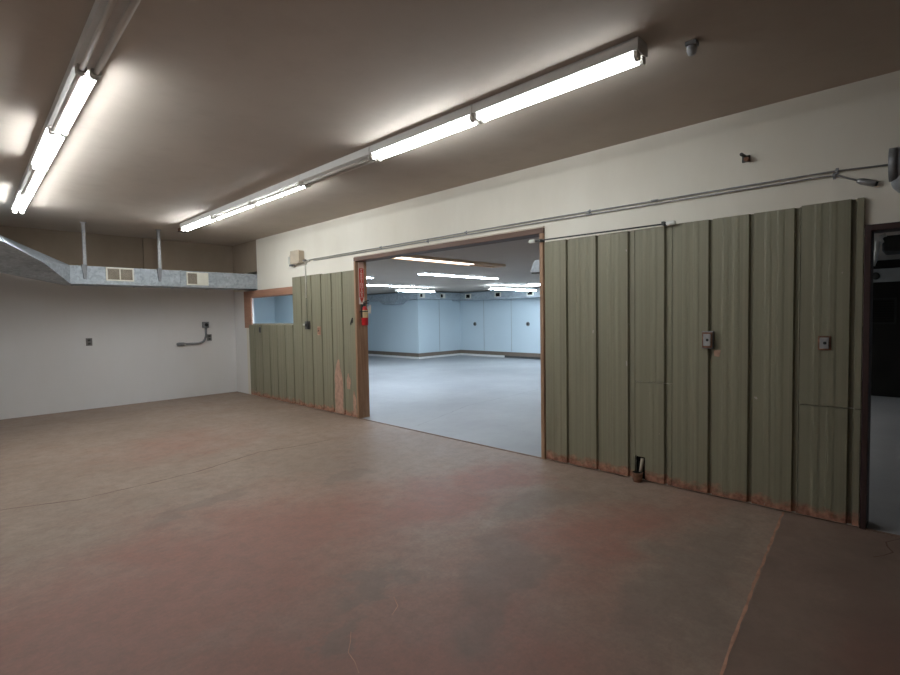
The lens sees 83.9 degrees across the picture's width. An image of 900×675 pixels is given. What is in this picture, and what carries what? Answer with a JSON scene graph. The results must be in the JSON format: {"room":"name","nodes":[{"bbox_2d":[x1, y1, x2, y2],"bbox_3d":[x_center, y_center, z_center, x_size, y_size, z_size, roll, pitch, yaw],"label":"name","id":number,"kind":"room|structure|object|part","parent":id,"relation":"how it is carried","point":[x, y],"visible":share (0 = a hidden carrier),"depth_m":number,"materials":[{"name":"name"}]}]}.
{"room":"empty warehouse","nodes":[
{"label":"empty warehouse","id":0,"kind":"room"},
{"bbox_2d":[0,225,236,419],"bbox_3d":[-6.561,-0.257,8.395,0.150,3.040,6.152,1,3,44],"label":"wall","id":1,"kind":"structure","parent":0,"point":[47,366],"depth_m":8.85,"materials":[{"name":"white paint"}]},
{"bbox_2d":[86,338,91,345],"bbox_3d":[-6.224,0.078,8.633,0.016,0.130,0.090,1,3,44],"label":"wall outlet","id":2,"kind":"object","parent":1,"relation":"attached to","point":[88,340],"visible":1,"depth_m":8.63,"materials":[{"name":"grey plastic"}]},
{"bbox_2d":[142,238,153,268],"bbox_3d":[-5.574,-1.516,9.241,0.050,0.630,0.155,1,3,44],"label":"trim","id":3,"kind":"structure","parent":1,"relation":"attached to","point":[147,243],"depth_m":9.22,"materials":[{"name":"beige paint"}]},
{"bbox_2d":[176,322,208,345],"bbox_3d":[-5.040,-0.072,9.822,0.070,0.461,0.600,1,3,44],"label":"conduit","id":4,"kind":"object","parent":1,"relation":"attached to","point":[205,325],"visible":1,"depth_m":9.94,"materials":[{"name":"grey metal"}]},
{"bbox_2d":[207,334,211,340],"bbox_3d":[-4.837,0.000,10.065,0.016,0.130,0.090,1,3,44],"label":"wall outlet","id":5,"kind":"object","parent":1,"relation":"attached to","point":[209,336],"visible":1,"depth_m":10.06,"materials":[{"name":"grey plastic"}]},
{"bbox_2d":[254,297,274,322],"bbox_3d":[-6.401,-0.348,17.796,0.150,2.400,7.574,1,3,44],"label":"wall","id":6,"kind":"structure","parent":0,"point":[264,308],"depth_m":17.56,"materials":[{"name":"blue paint"}]},
{"bbox_2d":[274,295,292,322],"bbox_3d":[-5.356,-0.337,17.114,2.300,2.400,0.150,1,3,44],"label":"wall","id":7,"kind":"structure","parent":0,"point":[283,304],"depth_m":17.36,"materials":[{"name":"blue paint"}]},
{"bbox_2d":[367,292,415,352],"bbox_3d":[-2.472,-0.472,19.156,3.602,2.400,0.150,1,3,44],"label":"wall","id":8,"kind":"structure","parent":0,"point":[391,328],"depth_m":18.75,"materials":[{"name":"blue paint"}]},
{"bbox_2d":[368,350,419,358],"bbox_3d":[-2.454,0.633,19.074,3.782,0.200,0.035,1,3,44],"label":"baseboard","id":9,"kind":"structure","parent":8,"relation":"attached to","point":[369,351],"depth_m":18.68,"materials":[{"name":"brown paint"}]},
{"bbox_2d":[415,292,460,352],"bbox_3d":[-0.417,-0.482,18.582,0.150,2.400,2.184,1,3,44],"label":"wall","id":10,"kind":"structure","parent":0,"point":[428,313],"depth_m":18.42,"materials":[{"name":"blue paint"}]},
{"bbox_2d":[419,350,460,358],"bbox_3d":[-0.343,0.620,18.554,0.035,0.200,2.214,1,3,44],"label":"baseboard","id":11,"kind":"structure","parent":10,"relation":"attached to","point":[452,351],"depth_m":18.49,"materials":[{"name":"brown paint"}]},
{"bbox_2d":[0,355,899,674],"bbox_3d":[-0.067,1.129,8.880,21.400,0.014,15.760,1,3,44],"label":"floor","id":12,"kind":"structure","parent":0,"point":[230,533],"depth_m":3.19,"materials":[{"name":"red paint"}]},
{"bbox_2d":[632,456,644,482],"bbox_3d":[1.680,1.177,4.469,0.093,0.213,0.121,1,3,44],"label":"pipe stub","id":13,"kind":"object","parent":12,"relation":"on","point":[638,474],"visible":1,"depth_m":4.47,"materials":[{"name":"metal"}]},
{"bbox_2d":[632,470,642,482],"bbox_3d":[1.671,1.241,4.462,0.093,0.086,0.094,1,3,44],"label":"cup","id":14,"kind":"object","parent":13,"relation":"on","point":[637,475],"depth_m":4.43,"materials":[{"name":"metal"}]},
{"bbox_2d":[0,0,899,245],"bbox_3d":[-1.207,-1.699,3.011,14.980,0.120,5.987,1,3,44],"label":"ceiling","id":15,"kind":"structure","parent":0,"point":[198,107],"depth_m":3.33,"materials":[{"name":"brown paint"}]},
{"bbox_2d":[11,187,34,213],"bbox_3d":[-5.127,-1.642,6.000,0.132,0.118,1.239,-3,3,-44],"label":"fluorescent light","id":16,"kind":"object","parent":15,"relation":"attached to","point":[20,202],"visible":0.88,"depth_m":5.99,"materials":[{"name":"white plastic"}]},
{"bbox_2d":[19,160,48,195],"bbox_3d":[-4.256,-1.618,5.107,0.132,0.118,1.239,-3,3,-44],"label":"fluorescent light","id":17,"kind":"object","parent":15,"relation":"attached to","point":[31,179],"visible":0.8,"depth_m":5.07,"materials":[{"name":"white plastic"}]},
{"bbox_2d":[30,119,68,171],"bbox_3d":[-3.386,-1.595,4.214,0.132,0.118,1.239,-3,3,-44],"label":"fluorescent light","id":18,"kind":"object","parent":15,"relation":"attached to","point":[48,144],"visible":0.81,"depth_m":4.16,"materials":[{"name":"white plastic"}]},
{"bbox_2d":[47,56,101,135],"bbox_3d":[-2.515,-1.572,3.321,0.132,0.118,1.239,-3,3,-44],"label":"fluorescent light","id":19,"kind":"object","parent":15,"relation":"attached to","point":[75,87],"visible":0.83,"depth_m":3.24,"materials":[{"name":"white plastic"}]},
{"bbox_2d":[79,222,86,278],"bbox_3d":[-5.606,-1.331,7.667,0.060,0.865,0.085,1,3,44],"label":"hanger","id":20,"kind":"object","parent":15,"relation":"attached to","point":[84,265],"visible":1,"depth_m":7.66,"materials":[{"name":"metal"}]},
{"bbox_2d":[0,235,257,289],"bbox_3d":[-5.464,-1.237,7.433,2.382,0.857,6.444,0,3,17],"label":"air duct","id":21,"kind":"object","parent":20,"relation":"hanging from","point":[17,259],"visible":1,"depth_m":7.90,"materials":[{"name":"metal"}]},
{"bbox_2d":[106,267,133,281],"bbox_3d":[-5.288,-1.010,8.024,0.014,0.214,0.383,1,3,44],"label":"register","id":22,"kind":"object","parent":21,"relation":"attached to","point":[113,274],"depth_m":8.01,"materials":[{"name":"metal"}]},
{"bbox_2d":[186,272,208,285],"bbox_3d":[-4.472,-1.039,8.867,0.014,0.228,0.368,1,3,44],"label":"register","id":23,"kind":"object","parent":21,"relation":"attached to","point":[192,278],"depth_m":8.86,"materials":[{"name":"metal"}]},
{"bbox_2d":[73,0,140,77],"bbox_3d":[-1.644,-1.548,2.428,0.132,0.118,1.239,-3,3,-44],"label":"fluorescent light","id":24,"kind":"object","parent":15,"relation":"attached to","point":[107,20],"visible":1,"depth_m":2.51,"materials":[{"name":"white metal"}]},
{"bbox_2d":[155,229,161,281],"bbox_3d":[-4.887,-1.374,8.410,0.060,0.865,0.085,1,3,44],"label":"hanger","id":25,"kind":"object","parent":15,"relation":"attached to","point":[159,269],"visible":1,"depth_m":8.40,"materials":[{"name":"metal"}]},
{"bbox_2d":[180,211,217,231],"bbox_3d":[-3.761,-1.728,7.495,1.218,0.118,0.132,1,3,44],"label":"fluorescent light","id":26,"kind":"object","parent":15,"relation":"attached to","point":[203,219],"visible":0.92,"depth_m":7.44,"materials":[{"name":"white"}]},
{"bbox_2d":[210,196,256,219],"bbox_3d":[-2.880,-1.706,6.643,1.218,0.118,0.132,1,3,44],"label":"fluorescent light","id":27,"kind":"object","parent":15,"relation":"attached to","point":[242,204],"visible":0.88,"depth_m":6.58,"materials":[{"name":"white metal"}]},
{"bbox_2d":[248,175,307,205],"bbox_3d":[-1.999,-1.685,5.791,1.218,0.118,0.132,1,3,44],"label":"fluorescent light","id":28,"kind":"object","parent":15,"relation":"attached to","point":[291,185],"visible":0.87,"depth_m":5.72,"materials":[{"name":"white metal"}]},
{"bbox_2d":[299,146,378,186],"bbox_3d":[-1.118,-1.664,4.939,1.218,0.118,0.132,1,3,44],"label":"fluorescent light","id":29,"kind":"object","parent":15,"relation":"attached to","point":[360,158],"visible":0.94,"depth_m":4.86,"materials":[{"name":"white metal"}]},
{"bbox_2d":[369,104,481,161],"bbox_3d":[-0.236,-1.642,4.087,1.218,0.118,0.132,1,3,44],"label":"fluorescent light","id":30,"kind":"object","parent":15,"relation":"attached to","point":[463,118],"visible":0.91,"depth_m":3.99,"materials":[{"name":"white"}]},
{"bbox_2d":[472,36,647,123],"bbox_3d":[0.645,-1.621,3.235,1.218,0.118,0.132,1,3,44],"label":"fluorescent light","id":31,"kind":"object","parent":15,"relation":"attached to","point":[633,52],"visible":1,"depth_m":3.11,"materials":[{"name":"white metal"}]},
{"bbox_2d":[685,39,698,55],"bbox_3d":[1.372,-1.637,2.838,0.060,0.076,0.060,1,3,44],"label":"ceiling sensor","id":32,"kind":"object","parent":15,"relation":"attached to","point":[691,45],"visible":1,"depth_m":2.82,"materials":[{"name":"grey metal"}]},
{"bbox_2d":[460,288,539,352],"bbox_3d":[6.323,-0.386,13.687,16.348,2.400,0.150,1,3,44],"label":"wall","id":33,"kind":"structure","parent":0,"point":[492,330],"depth_m":17.93,"materials":[{"name":"blue paint"}]},
{"bbox_2d":[367,289,539,304],"bbox_3d":[3.134,-1.333,14.783,17.690,0.365,2.629,1,3,44],"label":"air duct","id":34,"kind":"object","parent":33,"relation":"attached to","point":[401,298],"visible":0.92,"depth_m":17.79,"materials":[{"name":"metal"}]},
{"bbox_2d":[465,294,470,298],"bbox_3d":[0.664,-1.514,18.375,0.280,0.175,0.012,1,3,44],"label":"register","id":35,"kind":"object","parent":34,"relation":"attached to","point":[467,296],"depth_m":18.37,"materials":[{"name":"beige paint"}]},
{"bbox_2d":[495,292,500,296],"bbox_3d":[1.663,-1.490,17.409,0.280,0.175,0.012,1,3,44],"label":"register","id":36,"kind":"object","parent":34,"relation":"attached to","point":[497,294],"depth_m":17.39,"materials":[{"name":"beige paint"}]},
{"bbox_2d":[526,291,533,295],"bbox_3d":[2.634,-1.466,16.471,0.280,0.175,0.012,1,3,44],"label":"register","id":37,"kind":"object","parent":34,"relation":"attached to","point":[528,293],"depth_m":16.46,"materials":[{"name":"beige paint"}]},
{"bbox_2d":[461,350,539,358],"bbox_3d":[6.288,0.717,13.657,16.318,0.200,0.035,1,3,44],"label":"baseboard","id":38,"kind":"structure","parent":33,"relation":"attached to","point":[462,351],"depth_m":17.93,"materials":[{"name":"brown paint"}]},
{"bbox_2d":[232,70,899,526],"bbox_3d":[0.957,-0.250,5.286,14.980,3.040,0.165,1,3,44],"label":"wall","id":39,"kind":"structure","parent":0,"point":[855,124],"depth_m":4.30,"materials":[{"name":"beige paint"}]},
{"bbox_2d":[244,298,252,327],"bbox_3d":[-4.005,-0.487,9.943,0.315,0.594,0.026,1,3,44],"label":"trim","id":40,"kind":"structure","parent":39,"relation":"attached to","point":[248,315],"depth_m":9.92,"materials":[{"name":"brown wood"}]},
{"bbox_2d":[249,325,271,398],"bbox_3d":[-3.649,0.449,9.650,0.876,1.383,0.030,1,3,44],"label":"panel","id":41,"kind":"object","parent":39,"relation":"attached to","point":[260,352],"visible":1,"depth_m":9.63,"materials":[{"name":"green wood"}]},
{"bbox_2d":[244,287,292,297],"bbox_3d":[-3.365,-0.840,9.417,1.954,0.131,0.191,1,3,44],"label":"trim","id":42,"kind":"structure","parent":39,"relation":"in","point":[284,291],"depth_m":9.29,"materials":[{"name":"brown wood"}]},
{"bbox_2d":[253,323,292,324],"bbox_3d":[-3.338,-0.255,9.444,1.933,0.020,0.163,1,3,44],"label":"trim","id":43,"kind":"structure","parent":39,"relation":"attached to","point":[253,323],"depth_m":9.30,"materials":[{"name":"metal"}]},
{"bbox_2d":[270,325,295,403],"bbox_3d":[-3.017,0.464,9.039,0.875,1.383,0.030,1,3,44],"label":"panel","id":44,"kind":"object","parent":39,"relation":"attached to","point":[281,336],"visible":1,"depth_m":9.01,"materials":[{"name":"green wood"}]},
{"bbox_2d":[288,257,294,266],"bbox_3d":[-2.735,-1.327,8.627,0.170,0.210,0.080,1,3,44],"label":"wall bracket","id":45,"kind":"object","parent":39,"relation":"attached to","point":[290,265],"visible":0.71,"depth_m":8.60,"materials":[{"name":"beige metal"}]},
{"bbox_2d":[290,250,305,263],"bbox_3d":[-2.558,-1.357,8.435,0.350,0.216,0.108,1,3,44],"label":"junction box","id":46,"kind":"object","parent":39,"relation":"attached to","point":[296,256],"visible":1,"depth_m":8.38,"materials":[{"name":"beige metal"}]},
{"bbox_2d":[292,274,324,409],"bbox_3d":[-2.372,0.070,8.391,0.929,2.203,0.030,1,3,44],"label":"panel","id":47,"kind":"object","parent":39,"relation":"attached to","point":[308,345],"visible":1,"depth_m":8.36,"materials":[{"name":"olive green painted wood"}]},
{"bbox_2d":[303,260,309,328],"bbox_3d":[-2.398,-0.708,8.301,0.189,1.140,0.079,1,3,33],"label":"conduit","id":48,"kind":"object","parent":47,"relation":"attached to","point":[307,323],"visible":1,"depth_m":8.29,"materials":[{"name":"metal"}]},
{"bbox_2d":[305,321,309,328],"bbox_3d":[-2.369,-0.203,8.304,0.085,0.130,0.067,1,3,44],"label":"switch","id":49,"kind":"object","parent":48,"relation":"attached to","point":[307,323],"depth_m":8.28,"materials":[{"name":"black plastic"}]},
{"bbox_2d":[317,326,320,334],"bbox_3d":[-2.124,-0.109,8.110,0.090,0.140,0.020,1,3,44],"label":"wall outlet","id":50,"kind":"object","parent":47,"relation":"attached to","point":[318,327],"visible":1,"depth_m":8.10,"materials":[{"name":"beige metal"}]},
{"bbox_2d":[321,270,356,416],"bbox_3d":[-1.716,0.091,7.756,0.892,2.193,0.031,1,3,44],"label":"panel","id":51,"kind":"object","parent":39,"relation":"attached to","point":[338,306],"visible":1,"depth_m":7.73,"materials":[{"name":"olive green painted wood"},{"name":"bare wood"}]},
{"bbox_2d":[358,262,363,303],"bbox_3d":[-1.316,-0.807,7.432,0.010,0.625,0.092,1,3,44],"label":"fire sign","id":52,"kind":"object","parent":39,"relation":"attached to","point":[360,264],"visible":0.99,"depth_m":7.42,"materials":[{"name":"plastic"}]},
{"bbox_2d":[353,261,369,418],"bbox_3d":[-1.320,0.040,7.486,0.041,2.330,0.204,1,3,44],"label":"trim","id":53,"kind":"structure","parent":39,"relation":"attached to","point":[361,332],"depth_m":7.46,"materials":[{"name":"brown wood"}]},
{"bbox_2d":[360,300,370,325],"bbox_3d":[-1.250,-0.365,7.401,0.163,0.373,0.149,1,3,44],"label":"fire extinguisher","id":54,"kind":"object","parent":53,"relation":"attached to","point":[364,311],"visible":1,"depth_m":7.37,"materials":[{"name":"red metal"}]},
{"bbox_2d":[353,226,544,261],"bbox_3d":[-0.171,-1.124,6.305,3.292,0.057,0.204,1,3,44],"label":"trim","id":55,"kind":"structure","parent":39,"relation":"attached to","point":[532,233],"depth_m":5.97,"materials":[{"name":"brown wood"}]},
{"bbox_2d":[530,260,539,273],"bbox_3d":[0.971,-0.757,5.348,0.222,0.143,0.090,1,3,44],"label":"lamp","id":56,"kind":"object","parent":39,"relation":"attached to","point":[535,269],"visible":0.69,"depth_m":5.34,"materials":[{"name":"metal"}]},
{"bbox_2d":[539,233,545,458],"bbox_3d":[1.017,0.097,5.226,0.041,2.330,0.204,1,3,44],"label":"trim","id":57,"kind":"structure","parent":39,"relation":"attached to","point":[541,235],"depth_m":5.15,"materials":[{"name":"brown wood"}]},
{"bbox_2d":[544,230,635,476],"bbox_3d":[1.324,0.150,4.817,0.938,2.223,0.030,1,3,44],"label":"panel","id":58,"kind":"object","parent":39,"relation":"attached to","point":[590,280],"visible":0.98,"depth_m":4.77,"materials":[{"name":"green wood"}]},
{"bbox_2d":[313,173,878,260],"bbox_3d":[0.298,-1.138,5.732,7.020,0.158,0.043,1,3,44],"label":"conduit","id":59,"kind":"object","parent":39,"relation":"attached to","point":[862,181],"visible":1,"depth_m":4.09,"materials":[{"name":"metal"}]},
{"bbox_2d":[305,164,887,260],"bbox_3d":[0.245,-1.211,5.784,7.430,0.069,0.028,1,3,44],"label":"conduit","id":60,"kind":"object","parent":39,"relation":"attached to","point":[836,170],"visible":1,"depth_m":4.29,"materials":[{"name":"metal"}]},
{"bbox_2d":[528,220,675,243],"bbox_3d":[1.359,-0.974,4.684,1.470,0.045,0.079,1,3,44],"label":"rod","id":61,"kind":"object","parent":39,"relation":"attached to","point":[673,222],"visible":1,"depth_m":4.54,"materials":[{"name":"metal"}]},
{"bbox_2d":[635,381,671,485],"bbox_3d":[1.791,0.834,4.405,0.319,0.876,0.030,1,3,44],"label":"panel","id":62,"kind":"object","parent":39,"relation":"attached to","point":[653,401],"visible":1,"depth_m":4.38,"materials":[{"name":"green metal"}]},
{"bbox_2d":[635,225,672,383],"bbox_3d":[1.772,-0.279,4.358,0.319,1.342,0.030,1,3,44],"label":"panel","id":63,"kind":"object","parent":39,"relation":"attached to","point":[653,246],"visible":1,"depth_m":4.34,"materials":[{"name":"green wood"}]},
{"bbox_2d":[672,207,800,512],"bbox_3d":[2.219,0.170,3.952,0.893,2.228,0.030,1,3,44],"label":"panel","id":64,"kind":"object","parent":39,"relation":"attached to","point":[735,413],"visible":0.99,"depth_m":3.91,"materials":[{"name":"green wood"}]},
{"bbox_2d":[702,331,720,356],"bbox_3d":[2.093,0.052,4.016,0.132,0.205,0.048,1,3,44],"label":"wall outlet","id":65,"kind":"object","parent":64,"relation":"attached to","point":[707,336],"visible":1,"depth_m":4.01,"materials":[{"name":"metal"}]},
{"bbox_3d":[2.068,0.020,4.024,0.076,0.124,0.012,1,3,44],"label":"plate","id":66,"kind":"part","parent":65,"relation":"part of","materials":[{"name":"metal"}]},
{"bbox_2d":[740,153,749,162],"bbox_3d":[2.242,-1.368,3.806,0.056,0.068,0.079,1,3,44],"label":"wall anchor","id":67,"kind":"object","parent":39,"relation":"attached to","point":[745,158],"visible":1,"depth_m":3.80,"materials":[{"name":"metal"}]},
{"bbox_2d":[798,404,860,525],"bbox_3d":[2.680,0.891,3.548,0.348,0.806,0.030,1,3,44],"label":"panel","id":68,"kind":"object","parent":39,"relation":"attached to","point":[829,437],"visible":1,"depth_m":3.53,"materials":[{"name":"green metal"}]},
{"bbox_2d":[799,197,864,408],"bbox_3d":[2.661,-0.228,3.500,0.348,1.424,0.030,1,3,44],"label":"panel","id":69,"kind":"object","parent":39,"relation":"attached to","point":[832,233],"visible":1,"depth_m":3.48,"materials":[{"name":"green metal"}]},
{"bbox_2d":[818,336,830,349],"bbox_3d":[2.630,0.039,3.516,0.074,0.100,0.020,1,3,44],"label":"wall outlet","id":70,"kind":"object","parent":69,"relation":"attached to","point":[824,342],"visible":1,"depth_m":3.51,"materials":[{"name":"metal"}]},
{"bbox_2d":[859,222,899,529],"bbox_3d":[3.282,0.286,3.046,1.184,2.061,0.201,1,3,44],"label":"trim","id":71,"kind":"structure","parent":39,"relation":"attached to","point":[870,230],"depth_m":3.38,"materials":[{"name":"brown wood"}]},
{"bbox_2d":[888,147,899,192],"bbox_3d":[3.199,-1.040,2.794,1.122,0.283,0.271,1,3,44],"label":"duct","id":72,"kind":"object","parent":39,"relation":"attached to","point":[894,153],"visible":1,"depth_m":3.09,"materials":[{"name":"grey metal"}]},
{"bbox_2d":[255,231,899,294],"bbox_3d":[1.563,-1.462,11.436,20.100,0.100,9.608,1,3,44],"label":"ceiling","id":73,"kind":"structure","parent":0,"point":[519,256],"depth_m":9.84,"materials":[{"name":"grey paint"}]},
{"bbox_2d":[367,284,415,286],"bbox_3d":[-1.911,-1.445,13.887,0.220,0.026,2.400,1,3,44],"label":"recessed light","id":74,"kind":"object","parent":73,"relation":"in","point":[367,284],"visible":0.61,"depth_m":14.02,"materials":[{"name":"white plastic"}]},
{"bbox_2d":[395,288,434,292],"bbox_3d":[-1.048,-1.457,15.210,0.160,0.145,1.500,1,3,44],"label":"light","id":75,"kind":"object","parent":73,"relation":"attached to","point":[399,290],"visible":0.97,"depth_m":15.09,"materials":[{"name":"white plastic"}]},
{"bbox_2d":[391,255,505,267],"bbox_3d":[0.012,-1.222,8.068,0.300,0.042,2.500,1,3,44],"label":"strip light","id":76,"kind":"object","parent":73,"relation":"attached to","point":[413,257],"visible":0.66,"depth_m":7.98,"materials":[{"name":"plastic"}]},
{"bbox_2d":[417,273,497,278],"bbox_3d":[0.246,-1.365,11.155,0.220,0.026,2.430,1,3,44],"label":"recessed light","id":77,"kind":"object","parent":73,"relation":"in","point":[433,274],"visible":1,"depth_m":11.02,"materials":[{"name":"white plastic"}]},
{"bbox_2d":[486,287,536,290],"bbox_3d":[1.904,-1.507,15.240,0.160,0.145,2.350,1,3,44],"label":"light","id":78,"kind":"object","parent":73,"relation":"attached to","point":[489,288],"visible":0.97,"depth_m":15.08,"materials":[{"name":"white plastic"}]},
{"bbox_2d":[874,233,899,265],"bbox_3d":[4.954,-0.984,5.210,0.854,0.442,0.452,1,3,44],"label":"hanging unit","id":79,"kind":"object","parent":73,"relation":"hanging from","point":[890,244],"visible":0.94,"depth_m":5.26,"materials":[{"name":"grey metal"}]},
{"bbox_2d":[871,268,899,397],"bbox_3d":[7.859,-0.075,8.234,3.350,2.190,0.150,1,3,44],"label":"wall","id":80,"kind":"structure","parent":0,"point":[885,374],"depth_m":8.54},
{"bbox_2d":[873,272,879,278],"bbox_3d":[7.302,-1.057,8.597,0.120,0.120,0.060,1,3,44],"label":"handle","id":81,"kind":"object","parent":80,"relation":"attached to","point":[875,275],"visible":0.67,"depth_m":8.57,"materials":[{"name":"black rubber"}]},
{"bbox_2d":[873,259,899,268],"bbox_3d":[7.829,-1.238,8.174,3.350,0.140,0.180,1,3,44],"label":"trim","id":82,"kind":"structure","parent":80,"relation":"attached to","point":[894,263],"depth_m":8.46,"materials":[{"name":"black"}]}
]}

